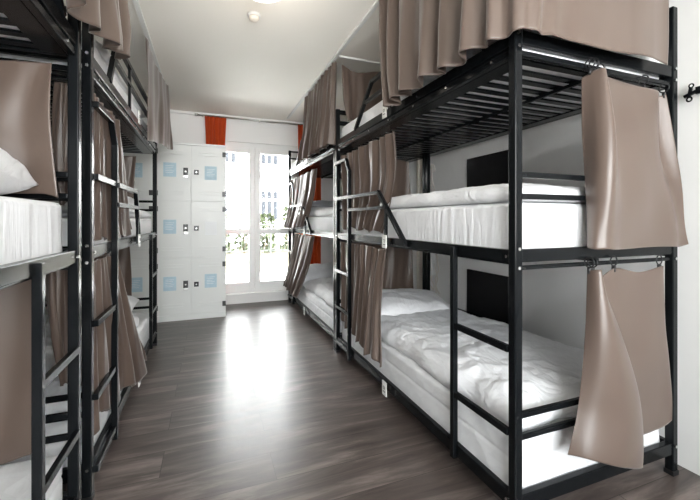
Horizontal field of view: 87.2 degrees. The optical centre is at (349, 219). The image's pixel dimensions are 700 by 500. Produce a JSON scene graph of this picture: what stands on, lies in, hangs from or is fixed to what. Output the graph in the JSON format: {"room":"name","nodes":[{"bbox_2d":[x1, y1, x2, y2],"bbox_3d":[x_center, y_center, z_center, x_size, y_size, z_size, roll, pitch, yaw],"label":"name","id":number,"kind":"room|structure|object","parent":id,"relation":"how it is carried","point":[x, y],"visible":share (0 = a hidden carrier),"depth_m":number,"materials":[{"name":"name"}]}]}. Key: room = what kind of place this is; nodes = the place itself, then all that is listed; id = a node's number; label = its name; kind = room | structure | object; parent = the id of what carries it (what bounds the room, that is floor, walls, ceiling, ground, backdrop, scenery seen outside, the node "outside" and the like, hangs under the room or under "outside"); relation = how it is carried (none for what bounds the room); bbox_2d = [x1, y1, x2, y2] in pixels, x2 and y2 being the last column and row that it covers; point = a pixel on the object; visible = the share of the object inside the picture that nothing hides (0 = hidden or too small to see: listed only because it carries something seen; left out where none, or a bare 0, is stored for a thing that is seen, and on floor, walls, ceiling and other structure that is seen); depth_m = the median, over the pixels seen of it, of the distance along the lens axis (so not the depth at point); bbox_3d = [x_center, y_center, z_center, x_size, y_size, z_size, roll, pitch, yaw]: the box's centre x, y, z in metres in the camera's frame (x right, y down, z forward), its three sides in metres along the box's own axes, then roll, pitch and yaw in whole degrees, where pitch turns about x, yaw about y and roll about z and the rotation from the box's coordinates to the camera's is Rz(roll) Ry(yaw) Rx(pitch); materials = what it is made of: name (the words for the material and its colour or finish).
{"room":"dormitory","nodes":[
{"label":"dormitory","id":0,"kind":"room"},
{"bbox_2d":[63,0,380,121],"bbox_3d":[-0.374,-1.389,1.720,3.570,0.100,7.180,0,0,-21],"label":"ceiling","id":1,"kind":"structure","parent":0,"point":[212,58],"depth_m":2.88,"materials":[{"name":"white paint"}]},
{"bbox_2d":[132,0,163,78],"bbox_3d":[-1.026,-1.331,1.508,0.030,0.016,4.380,0,0,-21],"label":"track","id":2,"kind":"object","parent":1,"relation":"attached to","point":[135,2],"visible":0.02,"depth_m":2.54,"materials":[{"name":"white plastic"}]},
{"bbox_2d":[66,0,130,59],"bbox_3d":[-0.956,-0.975,1.438,0.124,0.688,0.872,0,0,-21],"label":"curtain","id":3,"kind":"object","parent":2,"relation":"hanging from","point":[109,20],"visible":1,"depth_m":1.39,"materials":[{"name":"brown fabric"}]},
{"bbox_2d":[145,37,172,149],"bbox_3d":[-1.579,-0.939,3.062,0.081,0.760,0.950,0,0,-16],"label":"curtain","id":4,"kind":"object","parent":2,"relation":"hanging from","point":[159,131],"visible":1,"depth_m":2.97,"materials":[{"name":"brown fabric"}]},
{"bbox_2d":[247,11,260,22],"bbox_3d":[-0.625,-1.317,2.395,0.084,0.044,0.084,0,0,-21],"label":"smoke detector","id":5,"kind":"object","parent":1,"relation":"attached to","point":[254,16],"visible":1,"depth_m":2.37,"materials":[{"name":"white plastic"}]},
{"bbox_2d":[255,0,278,2],"bbox_3d":[-0.491,-1.306,2.082,0.260,0.066,0.260,0,0,-21],"label":"ceiling lamp","id":6,"kind":"object","parent":1,"relation":"attached to","point":[262,1],"visible":1,"depth_m":2.16,"materials":[{"name":"white plastic"}]},
{"bbox_2d":[287,0,378,118],"bbox_3d":[0.268,-1.331,3.170,0.865,0.016,3.900,0,0,-21],"label":"track","id":7,"kind":"object","parent":1,"relation":"attached to","point":[375,5],"visible":1,"depth_m":2.81,"materials":[{"name":"white plastic"}]},
{"bbox_2d":[298,61,336,161],"bbox_3d":[-0.356,-0.963,3.536,0.100,0.694,1.143,0,0,-21],"label":"curtain","id":8,"kind":"object","parent":7,"relation":"hanging from","point":[319,119],"visible":1,"depth_m":3.23,"materials":[{"name":"brown fabric"}]},
{"bbox_2d":[379,0,668,106],"bbox_3d":[0.571,-0.963,1.559,1.306,0.713,0.662,0,0,31],"label":"curtain","id":9,"kind":"object","parent":7,"relation":"hanging from","point":[418,39],"visible":1,"depth_m":1.41,"materials":[{"name":"brown fabric"}]},
{"bbox_2d":[339,55,379,64],"bbox_3d":[0.318,-1.331,3.157,0.872,0.016,0.022,0,0,-21],"label":"track","id":10,"kind":"object","parent":1,"relation":"attached to","point":[340,56],"visible":0.44,"depth_m":3.06,"materials":[{"name":"white plastic"}]},
{"bbox_2d":[141,110,346,304],"bbox_3d":[-1.586,-0.124,4.886,3.370,2.430,0.300,0,0,-21],"label":"wall","id":11,"kind":"structure","parent":0,"point":[186,128],"depth_m":4.85,"materials":[{"name":"white paint"}]},
{"bbox_2d":[141,107,343,128],"bbox_3d":[-1.526,-1.322,4.730,3.368,0.035,0.035,0,0,-21],"label":"trim","id":12,"kind":"structure","parent":11,"relation":"attached to","point":[171,111],"depth_m":4.69,"materials":[{"name":"white paint"}]},
{"bbox_2d":[195,113,302,124],"bbox_3d":[-1.127,-1.294,4.849,1.696,0.036,0.098,0,0,-21],"label":"curtain rod","id":13,"kind":"object","parent":11,"relation":"attached to","point":[196,114],"visible":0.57,"depth_m":4.73,"materials":[{"name":"silver metal"}]},
{"bbox_2d":[205,116,225,144],"bbox_3d":[-1.678,-0.120,4.596,0.253,2.328,0.049,0,0,-21],"label":"curtain","id":14,"kind":"object","parent":13,"relation":"hanging from","point":[215,127],"visible":0.3,"depth_m":4.60,"materials":[{"name":"orange fabric"}]},
{"bbox_2d":[298,125,320,263],"bbox_3d":[-0.553,-0.120,5.030,0.322,2.329,0.043,0,0,-21],"label":"curtain","id":15,"kind":"object","parent":13,"relation":"hanging from","point":[316,253],"visible":0.09,"depth_m":5.06,"materials":[{"name":"orange fabric"}]},
{"bbox_2d":[205,140,298,293],"bbox_3d":[-1.263,-0.024,4.869,1.220,1.970,0.142,0,0,-21],"label":"door","id":16,"kind":"structure","parent":11,"relation":"in","point":[254,284],"depth_m":4.86,"materials":[{"name":"white"}]},
{"bbox_2d":[226,290,287,295],"bbox_3d":[-1.246,0.963,4.823,1.220,0.025,0.060,0,0,-21],"label":"trim","id":17,"kind":"structure","parent":11,"relation":"attached to","point":[274,291],"depth_m":4.80,"materials":[{"name":"white"}]},
{"bbox_2d":[62,300,699,499],"bbox_3d":[-0.374,1.131,1.720,3.570,0.080,7.180,0,0,-21],"label":"floor","id":18,"kind":"structure","parent":0,"point":[256,401],"depth_m":1.89,"materials":[{"name":"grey wood"}]},
{"bbox_2d":[0,0,80,499],"bbox_3d":[-1.021,0.091,0.257,0.930,2.000,1.930,0,0,-21],"label":"bunk bed","id":19,"kind":"object","parent":18,"relation":"on","point":[44,23],"visible":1,"depth_m":1.18,"materials":[{"name":"black metal"}]},
{"bbox_2d":[0,13,29,40],"bbox_3d":[-1.032,-0.671,0.253,0.829,0.176,1.857,0,0,-21],"label":"mattress","id":20,"kind":"object","parent":19,"relation":"on","point":[1,14],"visible":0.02,"depth_m":1.16,"materials":[{"name":"white fabric"}]},
{"bbox_2d":[0,280,30,464],"bbox_3d":[-1.328,0.484,1.087,0.696,0.608,0.045,0,0,-21],"label":"curtain","id":21,"kind":"object","parent":19,"relation":"hanging from","point":[15,300],"visible":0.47,"depth_m":1.19,"materials":[{"name":"brown fabric"}]},
{"bbox_2d":[0,60,57,196],"bbox_3d":[-1.311,-0.298,1.089,0.731,0.462,0.051,0,0,-21],"label":"curtain","id":22,"kind":"object","parent":19,"relation":"hanging from","point":[25,122],"visible":0.87,"depth_m":1.21,"materials":[{"name":"brown fabric"}]},
{"bbox_2d":[0,196,61,264],"bbox_3d":[-1.031,0.040,0.253,0.831,0.198,1.856,0,0,-21],"label":"mattress","id":23,"kind":"object","parent":19,"relation":"on","point":[29,229],"visible":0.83,"depth_m":1.00,"materials":[{"name":"white fabric"}]},
{"bbox_2d":[0,148,37,194],"bbox_3d":[-1.153,-0.148,0.844,0.600,0.184,0.480,0,0,-31],"label":"pillow","id":24,"kind":"object","parent":23,"relation":"on","point":[14,176],"visible":1,"depth_m":1.03,"materials":[{"name":"white fabric"}]},
{"bbox_2d":[0,455,62,499],"bbox_3d":[-1.033,0.892,0.254,0.831,0.203,1.859,0,0,-21],"label":"mattress","id":25,"kind":"object","parent":19,"relation":"on","point":[15,478],"visible":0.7,"depth_m":1.14,"materials":[{"name":"white fabric"}]},
{"bbox_2d":[0,6,157,499],"bbox_3d":[-1.750,0.091,2.162,0.930,2.000,1.930,0,0,-21],"label":"bunk bed","id":26,"kind":"object","parent":18,"relation":"on","point":[94,79],"visible":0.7,"depth_m":1.57,"materials":[{"name":"black metal"}]},
{"bbox_2d":[45,270,81,385],"bbox_3d":[-1.119,0.421,1.425,0.131,0.481,0.039,0,0,-21],"label":"curtain","id":27,"kind":"object","parent":26,"relation":"hanging from","point":[55,282],"visible":0.4,"depth_m":1.42,"materials":[{"name":"brown fabric"}]},
{"bbox_2d":[52,82,81,205],"bbox_3d":[-1.106,-0.292,1.438,0.098,0.474,0.034,0,0,-27],"label":"curtain","id":28,"kind":"object","parent":26,"relation":"hanging from","point":[59,101],"visible":0.41,"depth_m":1.42,"materials":[{"name":"brown fabric"}]},
{"bbox_2d":[0,31,146,135],"bbox_3d":[-1.763,-0.671,2.163,0.830,0.176,1.848,0,0,-21],"label":"mattress","id":29,"kind":"object","parent":26,"relation":"on","point":[97,56],"visible":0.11,"depth_m":1.61,"materials":[{"name":"white fabric"}]},
{"bbox_2d":[94,39,140,110],"bbox_3d":[-1.717,-0.824,2.054,0.855,0.123,1.191,0,0,-21],"label":"duvet","id":30,"kind":"object","parent":29,"relation":"on","point":[105,54],"visible":0.03,"depth_m":1.98,"materials":[{"name":"white fabric"}]},
{"bbox_2d":[3,313,148,467],"bbox_3d":[-1.763,0.892,2.163,0.830,0.203,1.848,0,0,-21],"label":"mattress","id":31,"kind":"object","parent":26,"relation":"on","point":[52,449],"visible":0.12,"depth_m":1.44,"materials":[{"name":"white fabric"}]},
{"bbox_2d":[45,314,138,414],"bbox_3d":[-1.686,0.706,1.983,0.846,0.164,1.441,0,0,-21],"label":"duvet","id":32,"kind":"object","parent":31,"relation":"on","point":[54,388],"visible":0.07,"depth_m":1.53,"materials":[{"name":"white fabric"}]},
{"bbox_2d":[45,296,138,315],"bbox_3d":[-1.981,0.681,2.799,0.600,0.179,0.416,0,0,-21],"label":"pillow","id":33,"kind":"object","parent":31,"relation":"on","point":[132,300],"visible":0.04,"depth_m":2.94,"materials":[{"name":"white fabric"}]},
{"bbox_2d":[45,246,131,301],"bbox_3d":[-2.120,0.417,2.925,0.673,0.473,0.059,0,0,-21],"label":"curtain","id":34,"kind":"object","parent":26,"relation":"hanging from","point":[124,257],"visible":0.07,"depth_m":3.04,"materials":[{"name":"brown fabric"}]},
{"bbox_2d":[53,153,135,198],"bbox_3d":[-2.106,-0.302,2.930,0.702,0.455,0.052,0,0,-21],"label":"curtain","id":35,"kind":"object","parent":26,"relation":"hanging from","point":[130,161],"visible":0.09,"depth_m":3.05,"materials":[{"name":"brown fabric"}]},
{"bbox_2d":[62,217,150,245],"bbox_3d":[-1.762,0.065,2.163,0.830,0.148,1.844,0,0,-21],"label":"mattress","id":36,"kind":"object","parent":26,"relation":"on","point":[145,224],"visible":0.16,"depth_m":2.30,"materials":[{"name":"white fabric"}]},
{"bbox_2d":[60,204,150,217],"bbox_3d":[-1.841,-0.058,2.402,0.867,0.092,1.276,0,0,-21],"label":"duvet","id":37,"kind":"object","parent":36,"relation":"on","point":[143,214],"visible":0.03,"depth_m":2.23,"materials":[{"name":"white fabric"}]},
{"bbox_2d":[48,191,133,204],"bbox_3d":[-1.980,-0.150,2.797,0.600,0.137,0.400,0,0,-21],"label":"pillow","id":38,"kind":"object","parent":37,"relation":"on","point":[130,200],"visible":0.09,"depth_m":2.78,"materials":[{"name":"white fabric"}]},
{"bbox_2d":[94,93,131,240],"bbox_3d":[-1.198,-0.203,1.876,0.052,0.614,0.882,0,0,-21],"label":"curtain","id":39,"kind":"object","parent":26,"relation":"hanging from","point":[102,141],"visible":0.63,"depth_m":1.71,"materials":[{"name":"brown fabric"}]},
{"bbox_2d":[94,255,146,434],"bbox_3d":[-1.186,0.567,1.924,0.080,0.794,0.926,0,0,-16],"label":"curtain","id":40,"kind":"object","parent":26,"relation":"hanging from","point":[132,369],"visible":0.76,"depth_m":1.74,"materials":[{"name":"brown fabric"}]},
{"bbox_2d":[123,153,152,313],"bbox_3d":[-2.495,0.127,3.960,0.722,1.927,0.500,0,0,-21],"label":"locker","id":41,"kind":"object","parent":18,"relation":"on","point":[143,182],"visible":0.12,"depth_m":3.84,"materials":[{"name":"grey metal"}]},
{"bbox_2d":[157,142,225,322],"bbox_3d":[-1.814,0.127,4.221,0.722,1.927,0.500,0,0,-21],"label":"locker","id":42,"kind":"object","parent":18,"relation":"on","point":[191,177],"visible":0.94,"depth_m":4.01,"materials":[{"name":"grey metal"}]},
{"bbox_2d":[287,113,424,350],"bbox_3d":[-0.064,0.091,4.114,0.930,2.000,1.930,0,0,-21],"label":"bunk bed","id":43,"kind":"object","parent":18,"relation":"on","point":[324,161],"visible":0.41,"depth_m":3.70,"materials":[{"name":"black metal"}]},
{"bbox_2d":[283,234,313,297],"bbox_3d":[-0.615,0.537,4.263,0.110,0.734,1.200,0,0,-21],"label":"curtain","id":44,"kind":"object","parent":43,"relation":"hanging from","point":[300,257],"visible":1,"depth_m":4.18,"materials":[{"name":"brown fabric"}]},
{"bbox_2d":[283,168,316,228],"bbox_3d":[-0.605,-0.200,4.249,0.121,0.620,1.332,0,0,-21],"label":"curtain","id":45,"kind":"object","parent":43,"relation":"hanging from","point":[304,185],"visible":0.93,"depth_m":4.12,"materials":[{"name":"brown fabric"}]},
{"bbox_2d":[297,216,341,231],"bbox_3d":[-0.054,0.055,4.118,0.830,0.168,1.860,0,0,-21],"label":"mattress","id":46,"kind":"object","parent":43,"relation":"on","point":[316,223],"visible":0.2,"depth_m":3.52,"materials":[{"name":"white fabric"}]},
{"bbox_2d":[309,207,341,216],"bbox_3d":[0.047,-0.083,3.865,0.848,0.104,1.282,0,0,-21],"label":"duvet","id":47,"kind":"object","parent":46,"relation":"on","point":[317,212],"visible":0.16,"depth_m":3.60,"materials":[{"name":"white fabric"}]},
{"bbox_3d":[-0.253,-0.102,4.636,0.660,0.136,0.460,0,0,-21],"label":"pillow","id":48,"kind":"object","parent":46,"relation":"on","visible":0},
{"bbox_2d":[312,200,341,206],"bbox_3d":[-0.236,-0.197,4.635,0.703,0.084,0.371,0,0,-21],"label":"folded blanket","id":49,"kind":"object","parent":48,"relation":"on","point":[320,203],"visible":0.31,"depth_m":4.44,"materials":[{"name":"grey fabric"}]},
{"bbox_2d":[298,283,341,331],"bbox_3d":[-0.053,0.892,4.117,0.831,0.203,1.860,0,0,-21],"label":"mattress","id":50,"kind":"object","parent":43,"relation":"on","point":[315,304],"visible":0.13,"depth_m":3.67,"materials":[{"name":"white fabric"}]},
{"bbox_2d":[304,276,340,307],"bbox_3d":[0.052,0.712,3.828,0.860,0.152,1.238,0,0,-21],"label":"duvet","id":51,"kind":"object","parent":50,"relation":"on","point":[322,287],"visible":0.26,"depth_m":3.75,"materials":[{"name":"white fabric"}]},
{"bbox_2d":[304,262,340,283],"bbox_3d":[-0.353,0.658,4.563,0.620,0.218,0.433,0,0,-27],"label":"pillow","id":52,"kind":"object","parent":50,"relation":"on","point":[317,270],"visible":0.41,"depth_m":4.40,"materials":[{"name":"white fabric"}]},
{"bbox_2d":[292,132,414,167],"bbox_3d":[-0.054,-0.666,4.118,0.828,0.166,1.856,0,0,-21],"label":"mattress","id":53,"kind":"object","parent":43,"relation":"on","point":[293,163],"visible":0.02,"depth_m":3.87,"materials":[{"name":"white fabric"}]},
{"bbox_2d":[334,6,678,499],"bbox_3d":[0.628,0.091,2.304,0.930,2.000,1.930,0,0,-21],"label":"bunk bed","id":54,"kind":"object","parent":18,"relation":"on","point":[506,55],"visible":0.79,"depth_m":1.55,"materials":[{"name":"black metal"}]},
{"bbox_2d":[341,64,382,120],"bbox_3d":[0.278,-1.033,3.122,0.732,0.473,0.057,0,0,-22],"label":"curtain","id":55,"kind":"object","parent":54,"relation":"hanging from","point":[354,84],"visible":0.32,"depth_m":3.05,"materials":[{"name":"brown fabric"}]},
{"bbox_2d":[340,242,385,366],"bbox_3d":[0.050,0.523,2.562,0.093,0.705,0.813,0,0,-19],"label":"curtain","id":56,"kind":"object","parent":54,"relation":"hanging from","point":[367,262],"visible":0.94,"depth_m":2.40,"materials":[{"name":"brown fabric"}]},
{"bbox_2d":[341,131,395,233],"bbox_3d":[0.097,-0.211,2.532,0.048,0.596,0.901,0,0,-21],"label":"curtain","id":57,"kind":"object","parent":54,"relation":"hanging from","point":[373,165],"visible":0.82,"depth_m":2.41,"materials":[{"name":"brown fabric"}]},
{"bbox_2d":[351,242,413,288],"bbox_3d":[0.282,0.420,3.139,0.612,0.470,0.051,0,0,-21],"label":"curtain","id":58,"kind":"object","parent":54,"relation":"hanging from","point":[398,269],"visible":0.4,"depth_m":3.18,"materials":[{"name":"brown fabric"}]},
{"bbox_2d":[392,159,410,196],"bbox_3d":[0.269,-0.301,3.130,0.583,0.456,0.045,0,0,-21],"label":"curtain","id":59,"kind":"object","parent":54,"relation":"hanging from","point":[401,187],"visible":0.1,"depth_m":3.21,"materials":[{"name":"brown fabric"}]},
{"bbox_2d":[342,202,586,248],"bbox_3d":[0.639,0.037,2.307,0.828,0.203,1.854,0,0,-21],"label":"mattress","id":60,"kind":"object","parent":54,"relation":"on","point":[544,225],"visible":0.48,"depth_m":1.42,"materials":[{"name":"white fabric"}]},
{"bbox_2d":[366,183,585,208],"bbox_3d":[0.675,-0.109,2.198,0.838,0.086,1.633,0,0,-21],"label":"duvet","id":61,"kind":"object","parent":60,"relation":"on","point":[494,193],"visible":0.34,"depth_m":1.49,"materials":[{"name":"white fabric"}]},
{"bbox_2d":[342,321,659,488],"bbox_3d":[0.639,0.885,2.308,0.830,0.218,1.855,0,0,-21],"label":"mattress","id":62,"kind":"object","parent":54,"relation":"on","point":[545,457],"visible":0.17,"depth_m":1.48,"materials":[{"name":"white fabric"}]},
{"bbox_2d":[381,309,583,431],"bbox_3d":[0.709,0.704,2.146,0.856,0.138,1.507,0,0,-21],"label":"duvet","id":63,"kind":"object","parent":62,"relation":"on","point":[551,370],"visible":0.81,"depth_m":1.74,"materials":[{"name":"white fabric"}]},
{"bbox_2d":[381,288,449,315],"bbox_3d":[0.452,0.648,2.908,0.662,0.174,0.457,0,0,-14],"label":"pillow","id":64,"kind":"object","parent":63,"relation":"on","point":[395,302],"visible":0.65,"depth_m":2.75,"materials":[{"name":"white fabric"}]},
{"bbox_2d":[342,29,659,152],"bbox_3d":[0.639,-0.671,2.308,0.830,0.176,1.855,0,0,-21],"label":"mattress","id":65,"kind":"object","parent":54,"relation":"on","point":[375,110],"visible":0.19,"depth_m":1.80,"materials":[{"name":"white fabric"}]},
{"bbox_2d":[568,255,671,468],"bbox_3d":[1.054,0.518,1.372,0.619,0.760,0.139,0,0,-19],"label":"curtain","id":66,"kind":"object","parent":54,"relation":"hanging from","point":[625,396],"visible":1,"depth_m":1.33,"materials":[{"name":"brown fabric"}]},
{"bbox_2d":[581,57,687,249],"bbox_3d":[1.137,-0.245,1.436,0.582,0.714,0.111,0,0,-21],"label":"curtain","id":67,"kind":"object","parent":54,"relation":"hanging from","point":[634,192],"visible":1,"depth_m":1.41,"materials":[{"name":"brown fabric"}]},
{"bbox_2d":[353,0,699,475],"bbox_3d":[1.256,-0.124,2.343,0.120,2.430,7.180,0,0,-21],"label":"wall","id":68,"kind":"structure","parent":0,"point":[553,299],"depth_m":2.08,"materials":[{"name":"white paint"}]},
{"bbox_2d":[417,159,421,288],"bbox_3d":[0.680,-0.124,3.590,0.060,2.430,0.058,0,0,-21],"label":"pipe","id":69,"kind":"object","parent":68,"relation":"attached to","point":[419,162],"visible":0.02,"depth_m":3.56,"materials":[{"name":"beige paint"}]},
{"bbox_2d":[430,164,434,191],"bbox_3d":[0.751,-0.309,3.466,0.030,0.476,0.152,0,0,-21],"label":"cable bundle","id":70,"kind":"object","parent":68,"relation":"attached to","point":[431,168],"visible":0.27,"depth_m":3.42,"materials":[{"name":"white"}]},
{"bbox_2d":[430,253,435,274],"bbox_3d":[0.747,0.401,3.428,0.053,0.220,0.110,0,0,-21],"label":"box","id":71,"kind":"object","parent":68,"relation":"attached to","point":[432,255],"visible":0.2,"depth_m":3.38,"materials":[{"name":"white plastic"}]},
{"bbox_2d":[430,254,439,293],"bbox_3d":[0.774,0.423,3.397,0.033,0.502,0.161,0,0,-21],"label":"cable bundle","id":72,"kind":"object","parent":68,"relation":"attached to","point":[435,286],"visible":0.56,"depth_m":3.35,"materials":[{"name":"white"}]},
{"bbox_2d":[467,269,508,323],"bbox_3d":[1.039,0.568,2.710,0.022,0.345,0.520,0,0,-21],"label":"wall panel","id":73,"kind":"object","parent":68,"relation":"attached to","point":[487,293],"visible":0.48,"depth_m":2.72,"materials":[{"name":"black"}]},
{"bbox_2d":[467,150,508,186],"bbox_3d":[1.039,-0.342,2.710,0.022,0.285,0.520,0,0,-21],"label":"wall panel","id":74,"kind":"object","parent":68,"relation":"attached to","point":[489,169],"visible":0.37,"depth_m":2.72,"materials":[{"name":"black plastic"}]},
{"bbox_2d":[683,83,699,101],"bbox_3d":[1.532,-0.542,1.402,0.033,0.080,0.424,0,0,-22],"label":"wall bar","id":75,"kind":"object","parent":68,"relation":"attached to","point":[697,89],"visible":1,"depth_m":1.56,"materials":[{"name":"black metal"}]},
{"label":"outside","id":76,"kind":"structure","parent":0,"visible":0},
{"bbox_2d":[226,245,287,272],"bbox_3d":[-2.022,1.281,13.681,34.000,0.120,9.000,0,0,-21],"label":"lawn","id":77,"kind":"structure","parent":76,"point":[236,262],"depth_m":10.73,"materials":[{"name":"white"}]},
{"bbox_2d":[226,212,233,252],"bbox_3d":[-4.599,0.462,13.120,0.919,1.568,0.621,0,0,-21],"label":"shrub","id":78,"kind":"object","parent":77,"relation":"on","point":[227,214],"visible":0.21,"depth_m":13.17,"materials":[{"name":"green plant"}]},
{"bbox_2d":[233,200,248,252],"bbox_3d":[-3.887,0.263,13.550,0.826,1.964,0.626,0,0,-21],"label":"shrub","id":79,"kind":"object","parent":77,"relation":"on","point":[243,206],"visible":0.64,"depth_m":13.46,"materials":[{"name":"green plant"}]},
{"bbox_2d":[226,222,287,254],"bbox_3d":[-2.429,0.666,12.995,6.800,1.150,0.050,0,0,-21],"label":"fence","id":80,"kind":"object","parent":77,"relation":"on","point":[270,224],"visible":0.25,"depth_m":12.77,"materials":[{"name":"grey metal"}]},
{"bbox_2d":[260,213,276,252],"bbox_3d":[-3.111,0.491,13.696,0.800,1.510,0.612,0,0,-21],"label":"shrub","id":81,"kind":"object","parent":77,"relation":"on","point":[264,217],"visible":0.63,"depth_m":13.62,"materials":[{"name":"green plant"}]},
{"bbox_2d":[279,205,287,251],"bbox_3d":[-2.326,0.342,14.169,0.856,1.806,0.615,0,0,-21],"label":"shrub","id":82,"kind":"object","parent":77,"relation":"on","point":[285,208],"visible":0.21,"depth_m":14.06,"materials":[{"name":"green plant"}]},
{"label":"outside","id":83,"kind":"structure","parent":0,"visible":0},
{"bbox_2d":[226,270,286,282],"bbox_3d":[-1.619,1.291,7.031,26.000,0.100,3.710,0,0,-21],"label":"pavement","id":84,"kind":"structure","parent":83,"point":[264,275],"depth_m":8.03,"materials":[{"name":"white"}]},
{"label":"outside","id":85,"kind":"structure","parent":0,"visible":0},
{"bbox_2d":[226,239,285,245],"bbox_3d":[-6.931,1.296,39.105,65.000,0.090,42.000,0,0,-21],"label":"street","id":86,"kind":"structure","parent":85,"point":[277,241],"depth_m":21.07,"materials":[{"name":"white"}]},
{"bbox_2d":[226,152,287,239],"bbox_3d":[-10.866,-4.259,24.617,16.495,11.000,6.250,0,0,-21],"label":"apartment building","id":87,"kind":"structure","parent":86,"relation":"on","point":[273,168],"depth_m":23.48,"materials":[{"name":"grey stone"}]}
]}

